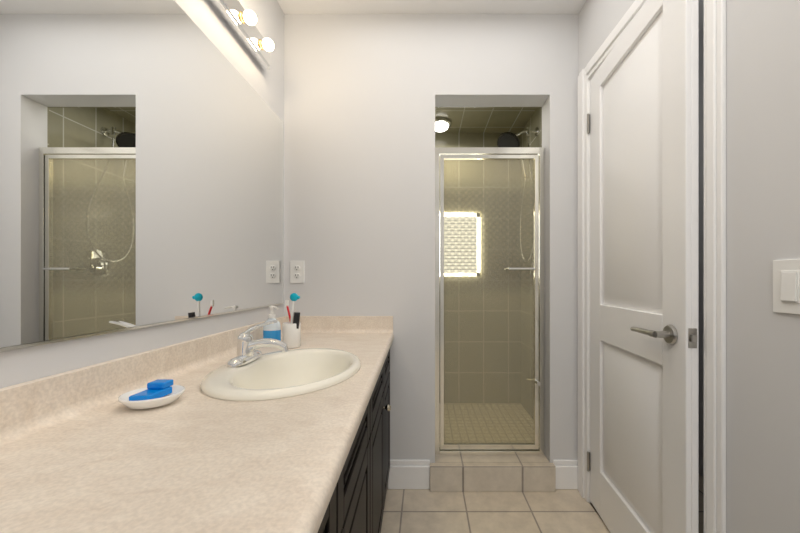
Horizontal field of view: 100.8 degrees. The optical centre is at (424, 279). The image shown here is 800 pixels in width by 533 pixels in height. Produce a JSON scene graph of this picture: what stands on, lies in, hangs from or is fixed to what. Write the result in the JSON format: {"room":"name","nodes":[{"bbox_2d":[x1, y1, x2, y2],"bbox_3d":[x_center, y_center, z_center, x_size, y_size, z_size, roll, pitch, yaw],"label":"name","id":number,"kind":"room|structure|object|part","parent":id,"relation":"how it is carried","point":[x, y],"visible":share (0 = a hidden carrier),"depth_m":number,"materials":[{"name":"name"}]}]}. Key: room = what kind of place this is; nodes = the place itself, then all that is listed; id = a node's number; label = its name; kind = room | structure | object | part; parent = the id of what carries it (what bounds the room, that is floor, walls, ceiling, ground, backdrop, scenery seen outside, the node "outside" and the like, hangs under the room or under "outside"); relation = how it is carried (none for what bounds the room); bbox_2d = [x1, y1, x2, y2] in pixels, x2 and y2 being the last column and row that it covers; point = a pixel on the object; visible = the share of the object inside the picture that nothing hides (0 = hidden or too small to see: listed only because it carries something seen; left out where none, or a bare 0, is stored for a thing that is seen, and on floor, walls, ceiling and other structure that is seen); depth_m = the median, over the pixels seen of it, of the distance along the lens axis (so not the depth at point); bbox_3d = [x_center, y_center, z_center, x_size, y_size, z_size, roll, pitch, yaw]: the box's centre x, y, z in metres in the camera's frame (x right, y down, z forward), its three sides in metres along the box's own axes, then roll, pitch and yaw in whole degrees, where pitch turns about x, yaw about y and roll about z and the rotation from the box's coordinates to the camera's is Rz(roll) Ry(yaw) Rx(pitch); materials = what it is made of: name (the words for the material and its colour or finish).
{"room":"bathroom","nodes":[
{"label":"bathroom","id":0,"kind":"room"},
{"bbox_2d":[0,0,283,387],"bbox_3d":[-0.785,-0.150,0.100,0.120,2.440,3.440,0,0,0],"label":"wall","id":1,"kind":"structure","parent":0,"point":[22,365],"depth_m":1.06,"materials":[{"name":"white paint"}]},
{"bbox_2d":[0,0,282,347],"bbox_3d":[-0.722,-0.344,0.310,0.005,0.917,2.720,0,0,0],"label":"mirror","id":2,"kind":"object","parent":1,"relation":"attached to","point":[141,162],"visible":1,"depth_m":0.80,"materials":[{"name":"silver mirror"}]},
{"bbox_2d":[0,303,283,351],"bbox_3d":[-0.720,0.118,0.310,0.008,0.006,2.720,0,0,0],"label":"rail","id":3,"kind":"object","parent":1,"relation":"attached to","point":[69,338],"visible":0.8,"depth_m":0.74,"materials":[{"name":"silver metal"}]},
{"bbox_2d":[0,316,392,447],"bbox_3d":[-0.444,0.227,0.345,0.561,0.085,2.710,0,0,0],"label":"backsplash","id":4,"kind":"structure","parent":1,"relation":"attached to","point":[30,408],"depth_m":0.75,"materials":[{"name":"laminate"}]},
{"bbox_2d":[209,0,273,69],"bbox_3d":[-0.679,-0.985,0.881,0.091,0.100,1.181,0,0,0],"label":"vanity light","id":5,"kind":"object","parent":1,"relation":"attached to","point":[239,20],"visible":1,"depth_m":1.26,"materials":[{"name":"silver metal"}]},
{"bbox_2d":[284,14,577,487],"bbox_3d":[0.092,-0.150,1.760,1.635,2.440,0.120,0,0,0],"label":"wall","id":6,"kind":"structure","parent":0,"point":[365,95],"depth_m":1.70,"materials":[{"name":"white paint"}]},
{"bbox_2d":[290,261,303,282],"bbox_3d":[-0.657,-0.042,1.695,0.070,0.114,0.010,0,0,0],"label":"electrical outlet","id":7,"kind":"object","parent":6,"relation":"attached to","point":[296,271],"visible":1,"depth_m":1.69,"materials":[{"name":"white plastic"}]},
{"bbox_2d":[388,460,577,488],"bbox_3d":[0.033,0.997,0.100,1.515,0.146,3.200,0,0,0],"label":"baseboard","id":8,"kind":"structure","parent":6,"relation":"attached to","point":[409,474],"depth_m":1.68,"materials":[{"name":"white wood"}]},
{"bbox_2d":[435,108,536,132],"bbox_3d":[0.325,-1.240,2.245,0.900,0.100,0.850,0,0,0],"label":"ceiling","id":9,"kind":"structure","parent":0,"point":[486,120],"depth_m":2.44,"materials":[{"name":"tile"}]},
{"bbox_2d":[435,118,450,131],"bbox_3d":[0.115,-1.160,2.500,0.164,0.058,0.164,0,0,0],"label":"light","id":10,"kind":"object","parent":9,"relation":"attached to","point":[442,124],"visible":0.73,"depth_m":2.45,"materials":[{"name":"white glass"}]},
{"bbox_2d":[435,107,541,403],"bbox_3d":[0.325,-0.060,1.824,0.900,2.260,0.008,0,0,0],"label":"wall","id":11,"kind":"structure","parent":0,"point":[466,139],"depth_m":1.80,"materials":[{"name":"tile"}]},
{"bbox_2d":[439,213,479,275],"bbox_3d":[0.245,-0.290,2.752,0.440,0.540,0.095,0,0,0],"label":"shower window","id":12,"kind":"structure","parent":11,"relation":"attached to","point":[456,244],"depth_m":2.71,"materials":[{"name":"white glass"}]},
{"bbox_2d":[277,0,703,30],"bbox_3d":[0.357,-1.420,0.165,2.405,0.100,3.570,0,0,0],"label":"ceiling","id":13,"kind":"structure","parent":0,"point":[431,6],"depth_m":1.66,"materials":[{"name":"white paint"}]},
{"bbox_2d":[381,475,703,532],"bbox_3d":[0.357,1.120,0.165,2.405,0.100,3.570,0,0,0],"label":"floor","id":14,"kind":"structure","parent":0,"point":[428,511],"depth_m":1.52,"materials":[{"name":"tile"}]},
{"bbox_2d":[318,373,390,532],"bbox_3d":[-0.418,0.690,0.570,0.611,0.760,0.904,0,0,0],"label":"base cabinet","id":15,"kind":"object","parent":14,"relation":"on","point":[357,502],"depth_m":0.92,"materials":[{"name":"black"}]},
{"bbox_2d":[0,334,393,532],"bbox_3d":[-0.408,0.290,0.345,0.633,0.040,2.710,0,0,0],"label":"countertop","id":16,"kind":"structure","parent":15,"relation":"on","point":[193,458],"depth_m":0.49,"materials":[{"name":"laminate"}]},
{"bbox_2d":[118,379,184,408],"bbox_3d":[-0.589,0.247,0.715,0.117,0.044,0.106,0,0,0],"label":"soap dish","id":17,"kind":"object","parent":16,"relation":"on","point":[157,393],"visible":1,"depth_m":0.70,"materials":[{"name":"white ceramic"}]},
{"bbox_2d":[226,320,288,366],"bbox_3d":[-0.506,0.188,1.030,0.161,0.126,0.156,0,0,0],"label":"faucet","id":18,"kind":"object","parent":16,"relation":"on","point":[247,347],"visible":1,"depth_m":1.02,"materials":[{"name":"silver metal"}]},
{"bbox_2d":[263,305,280,340],"bbox_3d":[-0.642,0.188,1.385,0.072,0.162,0.050,0,0,0],"label":"soap dispenser","id":19,"kind":"object","parent":16,"relation":"on","point":[272,331],"visible":0.73,"depth_m":1.37,"materials":[{"name":"white"}]},
{"bbox_2d":[200,348,360,400],"bbox_3d":[-0.403,0.333,0.985,0.414,0.160,0.502,0,0,0],"label":"sink","id":20,"kind":"object","parent":16,"relation":"in","point":[279,374],"visible":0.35,"depth_m":1.04,"materials":[{"name":"white ceramic"}]},
{"bbox_2d":[282,293,300,348],"bbox_3d":[-0.534,0.161,1.325,0.073,0.217,0.069,0,0,0],"label":"toothbrush cup","id":21,"kind":"object","parent":16,"relation":"on","point":[291,334],"visible":0.98,"depth_m":1.30,"materials":[{"name":"white ceramic"}]},
{"bbox_2d":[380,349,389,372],"bbox_3d":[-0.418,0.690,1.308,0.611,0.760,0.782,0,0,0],"label":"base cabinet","id":22,"kind":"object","parent":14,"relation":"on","point":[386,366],"depth_m":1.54,"materials":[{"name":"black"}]},
{"bbox_2d":[430,454,555,491],"bbox_3d":[0.343,1.005,1.742,0.635,0.130,0.155,0,0,0],"label":"shower curb","id":23,"kind":"object","parent":14,"relation":"on","point":[492,473],"visible":0.85,"depth_m":1.67,"materials":[{"name":"tile"}]},
{"bbox_2d":[435,147,543,454],"bbox_3d":[0.348,0.112,1.793,0.590,1.654,0.098,0,0,0],"label":"shower door","id":24,"kind":"structure","parent":23,"relation":"on","point":[536,219],"depth_m":1.79,"materials":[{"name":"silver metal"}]},
{"bbox_2d":[521,0,799,532],"bbox_3d":[0.843,-0.150,0.645,0.135,2.440,4.290,0,0,0],"label":"wall","id":25,"kind":"structure","parent":0,"point":[762,234],"depth_m":0.78,"materials":[{"name":"white paint"}]},
{"bbox_2d":[497,126,538,176],"bbox_3d":[0.636,-0.897,2.299,0.276,0.317,0.224,0,0,0],"label":"shower head","id":26,"kind":"object","parent":25,"relation":"attached to","point":[507,139],"visible":0.67,"depth_m":2.25},
{"bbox_2d":[520,137,533,272],"bbox_3d":[0.734,-0.507,2.254,0.081,0.962,0.347,0,0,0],"label":"shower hose","id":27,"kind":"object","parent":25,"relation":"attached to","point":[525,186],"visible":0.02,"depth_m":2.27,"materials":[{"name":"silver metal"}]},
{"bbox_2d":[587,0,698,532],"bbox_3d":[0.749,0.051,1.257,0.102,2.014,0.671,0,0,4],"label":"door","id":28,"kind":"structure","parent":25,"relation":"in","point":[644,258],"depth_m":1.13,"materials":[{"name":"white wood"}]},
{"bbox_3d":[0.798,0.060,1.582,0.044,1.710,0.012,0,0,0],"label":"door hinge mounts","id":29,"kind":"part","parent":28,"relation":"part of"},
{"bbox_3d":[0.729,0.165,1.026,0.081,0.060,0.202,0,0,0],"label":"door handle","id":30,"kind":"part","parent":28,"relation":"part of","materials":[{"name":"silver metal"}]},
{"bbox_2d":[578,0,725,532],"bbox_3d":[0.841,0.017,1.274,0.138,2.106,0.819,0,0,0],"label":"door frame","id":31,"kind":"structure","parent":25,"relation":"attached to","point":[714,266],"depth_m":0.90,"materials":[{"name":"white wood"}]},
{"bbox_2d":[773,259,799,313],"bbox_3d":[0.784,0.014,0.708,0.012,0.116,0.072,0,0,0],"label":"light switch","id":32,"kind":"object","parent":25,"relation":"attached to","point":[786,286],"visible":1,"depth_m":0.71,"materials":[{"name":"white plastic"}]},
{"bbox_2d":[699,27,703,476],"bbox_3d":[1.235,-0.150,1.258,0.650,2.440,1.385,0,0,0],"label":"wall","id":33,"kind":"structure","parent":0,"point":[701,252],"depth_m":1.80,"materials":[{"name":"white paint"}]},
{"label":"outside","id":34,"kind":"structure","parent":0,"visible":0},
{"bbox_2d":[439,404,533,446],"bbox_3d":[0.325,1.085,2.245,0.900,0.170,0.850,0,0,0],"label":"shower floor","id":35,"kind":"structure","parent":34,"point":[487,428],"depth_m":2.28,"materials":[{"name":"tile"}]}
]}

